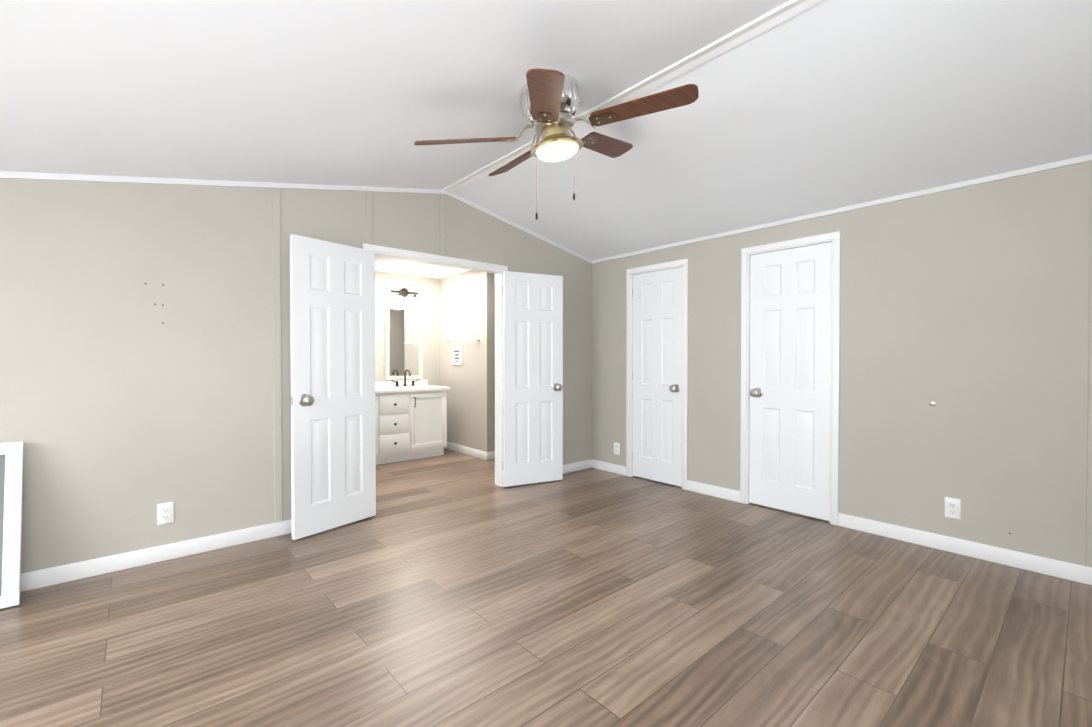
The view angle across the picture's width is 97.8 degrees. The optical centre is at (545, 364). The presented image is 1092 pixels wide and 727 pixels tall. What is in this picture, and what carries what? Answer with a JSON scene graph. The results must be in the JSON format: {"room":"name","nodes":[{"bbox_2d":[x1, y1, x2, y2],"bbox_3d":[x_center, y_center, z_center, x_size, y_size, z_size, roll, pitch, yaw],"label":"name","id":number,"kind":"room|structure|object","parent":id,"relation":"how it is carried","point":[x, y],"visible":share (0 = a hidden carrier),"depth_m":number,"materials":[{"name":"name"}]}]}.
{"room":"empty bedroom","nodes":[
{"label":"empty bedroom","id":0,"kind":"room"},
{"bbox_2d":[0,178,591,572],"bbox_3d":[-1.642,-0.146,3.126,7.400,2.460,0.118,-1,1,-41],"label":"wall","id":1,"kind":"structure","parent":0,"point":[145,362],"depth_m":2.66,"materials":[{"name":"paint"}]},
{"bbox_2d":[20,519,291,591],"bbox_3d":[-2.764,1.052,2.083,3.920,0.088,0.012,-1,1,-41],"label":"baseboard","id":2,"kind":"structure","parent":1,"relation":"attached to","point":[36,579],"depth_m":2.59,"materials":[{"name":"white wood"}]},
{"bbox_2d":[157,502,173,524],"bbox_3d":[-2.117,0.828,2.648,0.072,0.116,0.009,-1,1,-41],"label":"outlet","id":3,"kind":"object","parent":1,"relation":"attached to","point":[165,513],"visible":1,"depth_m":2.65,"materials":[{"name":"white plastic"}]},
{"bbox_2d":[0,171,591,263],"bbox_3d":[-1.882,-1.086,2.829,6.263,0.573,0.012,-1,1,-41],"label":"crown molding","id":4,"kind":"structure","parent":1,"relation":"attached to","point":[3,174],"depth_m":2.87,"materials":[{"name":"paint"}]},
{"bbox_2d":[290,234,375,539],"bbox_3d":[-1.386,0.138,3.150,0.182,1.868,0.583,0,1,35],"label":"door leaf","id":5,"kind":"structure","parent":1,"relation":"in","point":[332,354],"depth_m":3.10,"materials":[{"name":"white wood"}]},
{"bbox_2d":[363,243,507,486],"bbox_3d":[-0.854,0.108,3.822,1.260,1.935,0.138,-1,1,-41],"label":"door frame","id":6,"kind":"structure","parent":1,"relation":"attached to","point":[380,251],"depth_m":4.16,"materials":[{"name":"white wood"}]},
{"bbox_2d":[502,271,562,486],"bbox_3d":[-0.114,0.125,4.255,0.583,1.868,0.182,0,1,-27],"label":"door leaf","id":7,"kind":"structure","parent":1,"relation":"in","point":[532,377],"depth_m":4.23,"materials":[{"name":"white wood"}]},
{"bbox_2d":[563,459,591,473],"bbox_3d":[0.068,1.023,4.558,1.083,0.088,0.012,-1,1,-41],"label":"baseboard","id":8,"kind":"structure","parent":1,"relation":"attached to","point":[567,468],"depth_m":4.77,"materials":[{"name":"white wood"}]},
{"bbox_2d":[375,271,494,439],"bbox_3d":[-1.463,-0.020,6.037,4.500,2.140,0.110,-1,1,-41],"label":"wall","id":9,"kind":"structure","parent":0,"point":[427,289],"depth_m":5.91,"materials":[{"name":"paint"}]},
{"bbox_2d":[385,297,422,379],"bbox_3d":[-1.706,-0.309,5.734,0.470,0.975,0.022,-1,1,-41],"label":"vanity mirror","id":10,"kind":"object","parent":9,"relation":"attached to","point":[403,339],"visible":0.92,"depth_m":5.72,"materials":[{"name":"clear glass"}]},
{"bbox_2d":[391,288,419,307],"bbox_3d":[-1.658,-0.801,5.677,0.345,0.240,0.162,-1,1,-41],"label":"sconce","id":11,"kind":"object","parent":9,"relation":"attached to","point":[402,292],"visible":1,"depth_m":5.68,"materials":[{"name":"white glass"}]},
{"bbox_2d":[375,257,494,285],"bbox_3d":[-0.881,-1.112,5.358,4.500,0.060,2.259,-1,1,-41],"label":"ceiling","id":12,"kind":"structure","parent":0,"point":[407,267],"depth_m":5.42,"materials":[{"name":"paint"}]},
{"bbox_2d":[440,270,493,451],"bbox_3d":[-0.965,-0.016,5.695,0.100,2.140,1.060,-1,1,-41],"label":"wall","id":13,"kind":"structure","parent":0,"point":[466,305],"depth_m":5.53,"materials":[{"name":"paint"}]},
{"bbox_2d":[452,346,462,364],"bbox_3d":[-1.066,-0.106,5.719,0.020,0.220,0.230,-1,1,-41],"label":"sign","id":14,"kind":"object","parent":13,"relation":"attached to","point":[457,355],"visible":1,"depth_m":5.70,"materials":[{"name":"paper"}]},
{"bbox_2d":[445,337,479,342],"bbox_3d":[-0.998,-0.285,5.597,0.076,0.048,0.688,-1,1,-41],"label":"towel bar","id":15,"kind":"object","parent":13,"relation":"attached to","point":[474,339],"visible":1,"depth_m":5.49,"materials":[{"name":"silver metal"}]},
{"bbox_2d":[444,442,491,459],"bbox_3d":[-0.986,1.010,5.661,0.032,0.088,1.042,-1,1,-41],"label":"baseboard","id":16,"kind":"structure","parent":13,"relation":"attached to","point":[454,447],"depth_m":5.52,"materials":[{"name":"white wood"}]},
{"bbox_2d":[0,440,1091,726],"bbox_3d":[-0.605,1.122,2.410,8.000,0.060,7.100,-1,1,-41],"label":"floor","id":17,"kind":"structure","parent":0,"point":[448,588],"depth_m":1.99,"materials":[{"name":"laminate"}]},
{"bbox_2d":[0,441,23,608],"bbox_3d":[-2.659,0.732,2.038,0.560,0.740,0.024,-1,-12,-41],"label":"panel","id":18,"kind":"object","parent":17,"relation":"on","point":[11,474],"visible":1,"depth_m":2.19,"materials":[{"name":"white wood"}]},
{"bbox_2d":[375,369,449,464],"bbox_3d":[-1.715,0.557,5.344,1.120,1.003,0.586,-1,1,-41],"label":"bathroom vanity","id":19,"kind":"object","parent":17,"relation":"on","point":[410,419],"visible":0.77,"depth_m":5.23,"materials":[{"name":"white wood"}]},
{"bbox_2d":[0,0,1091,259],"bbox_3d":[-0.088,-1.114,1.336,7.400,0.602,4.841,-1,1,-41],"label":"ceiling","id":20,"kind":"structure","parent":0,"point":[826,104],"depth_m":2.08,"materials":[{"name":"paint"}]},
{"bbox_2d":[414,68,698,219],"bbox_3d":[0.061,-1.017,2.283,1.231,0.615,1.236,-15,10,-40],"label":"ceiling fan","id":21,"kind":"object","parent":20,"relation":"hanging from","point":[550,102],"visible":0.98,"depth_m":2.13,"materials":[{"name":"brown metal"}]},
{"bbox_2d":[440,0,823,195],"bbox_3d":[0.702,-1.354,2.062,0.076,0.019,4.500,-1,1,-41],"label":"ceiling beam","id":22,"kind":"structure","parent":20,"relation":"attached to","point":[776,16],"depth_m":2.15,"materials":[{"name":"paint"}]},
{"bbox_2d":[592,161,1091,566],"bbox_3d":[2.031,0.018,3.201,0.118,2.130,4.841,-1,1,-41],"label":"wall","id":23,"kind":"structure","parent":0,"point":[967,310],"depth_m":2.79,"materials":[{"name":"paint"}]},
{"bbox_2d":[592,459,625,475],"bbox_3d":[0.630,1.021,4.729,0.012,0.088,0.432,-1,1,-41],"label":"baseboard","id":24,"kind":"structure","parent":23,"relation":"attached to","point":[614,468],"depth_m":4.72,"materials":[{"name":"white wood"}]},
{"bbox_2d":[614,442,619,454],"bbox_3d":[0.691,0.821,4.659,0.009,0.116,0.072,-1,1,-41],"label":"outlet","id":25,"kind":"object","parent":23,"relation":"attached to","point":[617,448],"visible":1,"depth_m":4.65,"materials":[{"name":"white plastic"}]},
{"bbox_2d":[626,259,687,489],"bbox_3d":[1.030,0.082,4.342,0.124,1.975,0.660,-1,1,-41],"label":"door frame","id":26,"kind":"structure","parent":23,"relation":"attached to","point":[683,263],"depth_m":4.35,"materials":[{"name":"white wood"}]},
{"bbox_2d":[632,267,682,486],"bbox_3d":[1.015,0.105,4.335,0.182,1.905,0.555,-1,1,-41],"label":"closet door","id":27,"kind":"structure","parent":23,"relation":"in","point":[657,296],"depth_m":4.31,"materials":[{"name":"white wood"}]},
{"bbox_2d":[687,480,739,501],"bbox_3d":[1.362,1.031,3.891,0.012,0.088,0.473,-1,1,-41],"label":"baseboard","id":28,"kind":"structure","parent":23,"relation":"attached to","point":[720,492],"depth_m":3.87,"materials":[{"name":"white wood"}]},
{"bbox_2d":[740,231,840,525],"bbox_3d":[1.782,0.092,3.482,0.124,1.975,0.681,-1,1,-41],"label":"door frame","id":29,"kind":"structure","parent":23,"relation":"attached to","point":[834,238],"depth_m":3.31,"materials":[{"name":"white wood"}]},
{"bbox_2d":[749,242,831,520],"bbox_3d":[1.773,0.116,3.468,0.182,1.905,0.576,-1,1,-41],"label":"closet door","id":30,"kind":"structure","parent":23,"relation":"in","point":[790,379],"depth_m":3.44,"materials":[{"name":"white wood"}]},
{"bbox_2d":[592,154,1091,263],"bbox_3d":[1.968,-1.031,3.173,0.012,0.030,4.500,-1,1,-41],"label":"crown molding","id":31,"kind":"structure","parent":23,"relation":"attached to","point":[1085,158],"depth_m":2.99,"materials":[{"name":"paint"}]},
{"bbox_2d":[944,497,960,518],"bbox_3d":[2.354,0.831,2.757,0.009,0.116,0.072,-1,1,-41],"label":"outlet","id":32,"kind":"object","parent":23,"relation":"attached to","point":[952,507],"visible":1,"depth_m":2.75,"materials":[{"name":"white plastic"}]},
{"bbox_2d":[838,513,1091,584],"bbox_3d":[2.708,1.049,2.353,0.012,0.088,2.254,-1,1,-41],"label":"baseboard","id":33,"kind":"structure","parent":23,"relation":"attached to","point":[1043,565],"depth_m":2.68,"materials":[{"name":"white wood"}]}
]}

